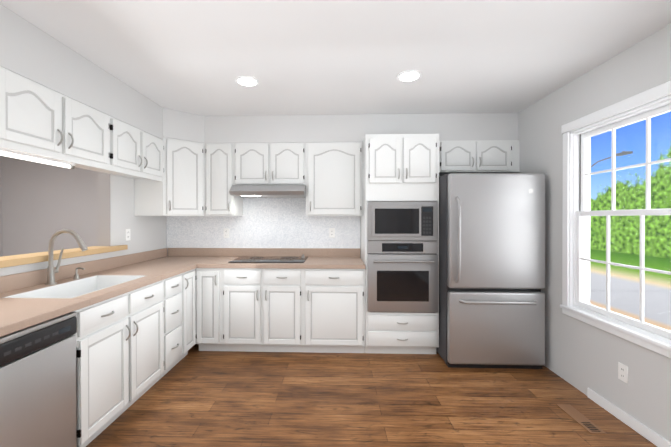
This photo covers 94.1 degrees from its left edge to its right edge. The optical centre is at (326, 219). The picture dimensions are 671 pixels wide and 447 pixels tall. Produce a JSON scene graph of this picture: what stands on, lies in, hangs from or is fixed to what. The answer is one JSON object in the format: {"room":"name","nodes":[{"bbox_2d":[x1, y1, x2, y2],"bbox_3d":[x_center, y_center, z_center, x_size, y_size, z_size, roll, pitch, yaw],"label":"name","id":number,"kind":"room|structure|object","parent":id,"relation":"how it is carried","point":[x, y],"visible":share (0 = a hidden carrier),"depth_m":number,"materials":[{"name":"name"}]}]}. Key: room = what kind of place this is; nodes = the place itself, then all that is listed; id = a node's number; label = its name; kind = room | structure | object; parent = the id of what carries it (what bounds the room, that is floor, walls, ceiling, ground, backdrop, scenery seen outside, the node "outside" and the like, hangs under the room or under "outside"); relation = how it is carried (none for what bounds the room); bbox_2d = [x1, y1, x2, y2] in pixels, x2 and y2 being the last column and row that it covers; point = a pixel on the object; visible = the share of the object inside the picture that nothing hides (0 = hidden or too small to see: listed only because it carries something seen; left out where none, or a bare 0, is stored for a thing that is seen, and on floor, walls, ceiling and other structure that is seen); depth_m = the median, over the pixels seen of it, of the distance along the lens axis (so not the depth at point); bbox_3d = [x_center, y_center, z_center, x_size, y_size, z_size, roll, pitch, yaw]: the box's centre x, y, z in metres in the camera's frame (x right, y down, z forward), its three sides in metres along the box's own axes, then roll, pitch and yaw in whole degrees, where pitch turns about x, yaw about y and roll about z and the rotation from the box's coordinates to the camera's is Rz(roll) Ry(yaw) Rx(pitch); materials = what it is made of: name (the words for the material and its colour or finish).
{"room":"kitchen","nodes":[
{"label":"kitchen","id":0,"kind":"room"},
{"bbox_2d":[0,155,97,256],"bbox_3d":[-3.909,0.101,2.361,3.599,2.640,6.000,0,0,2],"label":"wall","id":1,"kind":"structure","parent":0,"point":[41,204],"depth_m":5.29,"materials":[{"name":"grey paint"}]},
{"bbox_2d":[0,245,127,267],"bbox_3d":[-2.056,0.267,1.854,0.218,0.044,2.310,0,0,2],"label":"ledge shelf","id":2,"kind":"object","parent":1,"relation":"attached to","point":[17,260],"visible":1,"depth_m":2.26,"materials":[{"name":"brown wood"}]},
{"bbox_2d":[0,172,166,275],"bbox_3d":[-2.095,0.116,0.949,0.120,2.500,5.700,0,0,2],"label":"wall","id":3,"kind":"structure","parent":0,"point":[116,217],"depth_m":2.96,"materials":[{"name":"grey paint"}]},
{"bbox_2d":[0,66,115,169],"bbox_3d":[-1.837,-0.611,2.000,0.320,0.395,0.840,0,0,2],"label":"upper cabinet","id":4,"kind":"object","parent":3,"relation":"attached to","point":[39,123],"depth_m":1.92,"materials":[{"name":"white paint"}]},
{"bbox_2d":[0,148,74,168],"bbox_3d":[-1.804,-0.382,1.571,0.060,0.058,1.265,0,0,2],"label":"light","id":5,"kind":"object","parent":4,"relation":"attached to","point":[3,152],"depth_m":1.91,"materials":[{"name":"white paint"}]},
{"bbox_2d":[125,229,129,240],"bbox_3d":[-1.959,0.148,3.086,0.008,0.115,0.072,0,0,2],"label":"outlet","id":6,"kind":"object","parent":3,"relation":"attached to","point":[127,234],"visible":1,"depth_m":3.07,"materials":[{"name":"white plastic"}]},
{"bbox_2d":[92,119,163,181],"bbox_3d":[-1.810,-0.613,2.798,0.320,0.395,0.757,0,0,2],"label":"upper cabinet","id":7,"kind":"object","parent":3,"relation":"attached to","point":[139,154],"depth_m":2.75,"materials":[{"name":"white paint"}]},
{"bbox_2d":[0,4,517,142],"bbox_3d":[-0.036,-0.970,0.876,3.998,0.327,5.698,0,0,2],"label":"soffit","id":8,"kind":"structure","parent":0,"point":[31,51],"depth_m":3.33,"materials":[{"name":"grey paint"}]},
{"bbox_2d":[167,216,360,309],"bbox_3d":[0.062,0.106,3.803,4.600,2.500,0.150,0,0,2],"label":"wall","id":9,"kind":"structure","parent":0,"point":[360,249],"depth_m":3.72,"materials":[{"name":"grey paint"}]},
{"bbox_2d":[134,137,204,215],"bbox_3d":[-1.643,-0.443,3.477,0.610,0.800,0.609,0,0,2],"label":"upper cabinet","id":10,"kind":"object","parent":9,"relation":"attached to","point":[179,190],"visible":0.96,"depth_m":3.24,"materials":[{"name":"white paint"}]},
{"bbox_2d":[205,143,242,215],"bbox_3d":[-1.170,-0.444,3.590,0.324,0.800,0.350,0,0,2],"label":"upper cabinet","id":11,"kind":"object","parent":9,"relation":"attached to","point":[218,156],"depth_m":3.42,"materials":[{"name":"white paint"}]},
{"bbox_2d":[166,198,359,247],"bbox_3d":[-0.765,-0.027,3.751,2.346,0.735,0.008,0,0,2],"label":"tile backsplash","id":12,"kind":"structure","parent":9,"relation":"attached to","point":[274,223],"depth_m":3.75,"materials":[{"name":"tile"}]},
{"bbox_2d":[224,228,228,237],"bbox_3d":[-1.200,0.161,3.759,0.072,0.115,0.008,0,0,2],"label":"outlet","id":13,"kind":"object","parent":12,"relation":"attached to","point":[226,232],"visible":1,"depth_m":3.76,"materials":[{"name":"white plastic"}]},
{"bbox_2d":[329,228,334,237],"bbox_3d":[0.069,0.156,3.716,0.072,0.115,0.008,0,0,2],"label":"outlet","id":14,"kind":"object","parent":12,"relation":"attached to","point":[331,232],"visible":1,"depth_m":3.71,"materials":[{"name":"white plastic"}]},
{"bbox_2d":[233,142,304,184],"bbox_3d":[-0.612,-0.611,3.571,0.789,0.465,0.350,0,0,2],"label":"upper cabinet","id":15,"kind":"object","parent":9,"relation":"attached to","point":[253,163],"depth_m":3.40,"materials":[{"name":"white paint"}]},
{"bbox_2d":[229,185,305,197],"bbox_3d":[-0.615,-0.315,3.493,0.784,0.118,0.488,0,0,2],"label":"range hood","id":16,"kind":"object","parent":15,"relation":"attached to","point":[270,191],"visible":0.91,"depth_m":3.29,"materials":[{"name":"silver metal"}]},
{"bbox_2d":[305,142,362,215],"bbox_3d":[0.093,-0.444,3.548,0.618,0.800,0.350,0,0,2],"label":"upper cabinet","id":17,"kind":"object","parent":9,"relation":"attached to","point":[329,175],"depth_m":3.38,"materials":[{"name":"white paint"}]},
{"bbox_2d":[439,140,519,176],"bbox_3d":[1.589,-0.676,3.482,0.921,0.335,0.380,0,0,2],"label":"upper cabinet","id":18,"kind":"object","parent":9,"relation":"attached to","point":[462,156],"depth_m":3.30,"materials":[{"name":"white paint"}]},
{"bbox_2d":[0,0,670,115],"bbox_3d":[-0.036,-1.174,0.875,4.600,0.080,6.300,0,0,2],"label":"ceiling","id":19,"kind":"structure","parent":0,"point":[317,57],"depth_m":2.06,"materials":[{"name":"white paint"}]},
{"bbox_2d":[235,76,258,86],"bbox_3d":[-0.650,-1.136,2.567,0.196,0.008,0.196,0,0,2],"label":"recessed light","id":20,"kind":"object","parent":19,"relation":"in","point":[247,81],"visible":1,"depth_m":2.56,"materials":[{"name":"white paint"}]},
{"bbox_2d":[397,70,421,81],"bbox_3d":[0.658,-1.135,2.473,0.196,0.008,0.196,0,0,2],"label":"recessed light","id":21,"kind":"object","parent":19,"relation":"in","point":[409,75],"visible":1,"depth_m":2.46,"materials":[{"name":"white paint"}]},
{"bbox_2d":[86,344,656,446],"bbox_3d":[-0.036,1.396,0.884,4.600,0.060,6.300,0,0,2],"label":"floor","id":22,"kind":"structure","parent":0,"point":[194,397],"depth_m":2.27,"materials":[{"name":"brown wood"}]},
{"bbox_2d":[0,312,76,446],"bbox_3d":[-1.652,0.930,1.405,0.605,0.868,0.594,0,0,2],"label":"dishwasher","id":23,"kind":"object","parent":22,"relation":"on","point":[37,385],"visible":0.98,"depth_m":1.48,"materials":[{"name":"grey metal"}]},
{"bbox_2d":[0,229,195,446],"bbox_3d":[-1.651,0.713,2.101,0.688,1.298,3.328,0,0,2],"label":"base cabinet","id":24,"kind":"object","parent":22,"relation":"on","point":[135,333],"visible":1,"depth_m":2.14,"materials":[{"name":"white paint"}]},
{"bbox_2d":[45,229,87,284],"bbox_3d":[-1.786,0.255,2.173,0.290,0.383,0.110,0,0,2],"label":"faucet","id":25,"kind":"object","parent":24,"relation":"on","point":[51,272],"depth_m":2.14,"materials":[{"name":"silver metal"}]},
{"bbox_2d":[2,275,144,298],"bbox_3d":[-1.649,0.548,2.146,0.420,0.201,0.720,0,0,2],"label":"sink basin","id":26,"kind":"object","parent":24,"relation":"in","point":[79,287],"depth_m":2.26,"materials":[{"name":"white ceramic"}]},
{"bbox_2d":[73,267,84,278],"bbox_3d":[-1.862,0.401,2.353,0.081,0.088,0.040,0,0,2],"label":"soap dispenser","id":27,"kind":"object","parent":24,"relation":"on","point":[76,276],"depth_m":2.35,"materials":[{"name":"silver metal"}]},
{"bbox_2d":[0,248,195,336],"bbox_3d":[-1.663,0.417,2.100,0.664,0.141,3.328,0,0,2],"label":"countertop","id":28,"kind":"structure","parent":24,"relation":"on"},
{"bbox_2d":[135,134,438,353],"bbox_3d":[-0.405,0.255,3.390,3.050,2.205,0.706,0,0,2],"label":"kitchen cabinets","id":29,"kind":"object","parent":22,"relation":"on","point":[381,295],"visible":1,"depth_m":3.09,"materials":[{"name":"white paint"}]},
{"bbox_2d":[135,248,364,268],"bbox_3d":[-0.767,0.412,3.432,2.324,0.141,0.649,0,0,2],"label":"countertop","id":30,"kind":"structure","parent":29,"relation":"on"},
{"bbox_2d":[228,254,307,262],"bbox_3d":[-0.610,0.419,3.447,0.780,0.044,0.500,0,0,2],"label":"cooktop","id":31,"kind":"object","parent":29,"relation":"in","point":[244,259],"depth_m":3.40,"materials":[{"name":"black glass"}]},
{"bbox_2d":[367,241,437,312],"bbox_3d":[0.757,0.561,3.293,0.684,0.703,0.587,0,0,2],"label":"wall oven","id":32,"kind":"object","parent":29,"relation":"in","point":[402,276],"depth_m":3.06,"materials":[{"name":"grey metal"}]},
{"bbox_2d":[367,201,437,240],"bbox_3d":[0.757,0.012,3.276,0.684,0.386,0.456,0,0,2],"label":"microwave","id":33,"kind":"object","parent":29,"relation":"in","point":[386,220],"depth_m":3.05,"materials":[{"name":"grey metal"}]},
{"bbox_2d":[436,173,544,368],"bbox_3d":[1.557,0.465,3.196,0.864,1.785,0.906,0,0,2],"label":"refrigerator","id":34,"kind":"object","parent":22,"relation":"on","point":[491,268],"visible":1,"depth_m":2.81,"materials":[{"name":"grey metal"}]},
{"bbox_2d":[556,404,605,433],"bbox_3d":[1.737,1.358,2.140,0.100,0.006,0.310,0,0,2],"label":"floor vent","id":35,"kind":"object","parent":22,"relation":"in","point":[587,424],"visible":1,"depth_m":2.12,"materials":[{"name":"brown metal"}]},
{"bbox_2d":[517,24,670,441],"bbox_3d":[2.043,0.116,0.810,0.160,2.500,5.700,0,0,2],"label":"wall","id":36,"kind":"structure","parent":0,"point":[581,356],"depth_m":2.37,"materials":[{"name":"grey paint"}]},
{"bbox_2d":[560,81,670,357],"bbox_3d":[2.068,-0.003,2.150,0.180,1.598,1.030,0,0,2],"label":"window unit","id":37,"kind":"structure","parent":36,"relation":"in","point":[576,259],"depth_m":2.27,"materials":[{"name":"white paint"}]},
{"bbox_2d":[618,362,627,383],"bbox_3d":[2.002,1.032,2.105,0.008,0.115,0.072,0,0,2],"label":"outlet","id":38,"kind":"object","parent":36,"relation":"attached to","point":[623,372],"visible":1,"depth_m":2.10,"materials":[{"name":"white plastic"}]},
{"bbox_2d":[587,388,670,446],"bbox_3d":[1.934,1.331,0.188,0.013,0.075,4.420,0,0,2],"label":"baseboard","id":39,"kind":"structure","parent":36,"relation":"attached to","point":[650,435],"depth_m":2.05,"materials":[{"name":"white paint"}]},
{"label":"outside","id":40,"kind":"structure","parent":0,"visible":0},
{"bbox_2d":[591,157,609,166],"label":"street lamp","id":41,"kind":"object","parent":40,"point":[608,157],"depth_m":7.00,"materials":[{"name":"grey metal"}]},
{"bbox_2d":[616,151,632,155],"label":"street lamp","id":42,"kind":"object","parent":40,"point":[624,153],"depth_m":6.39,"materials":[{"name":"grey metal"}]},
{"bbox_2d":[590,111,670,329],"bbox_3d":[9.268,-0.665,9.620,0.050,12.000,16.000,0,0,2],"label":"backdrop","id":43,"kind":"structure","parent":40,"point":[627,222],"depth_m":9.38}
]}

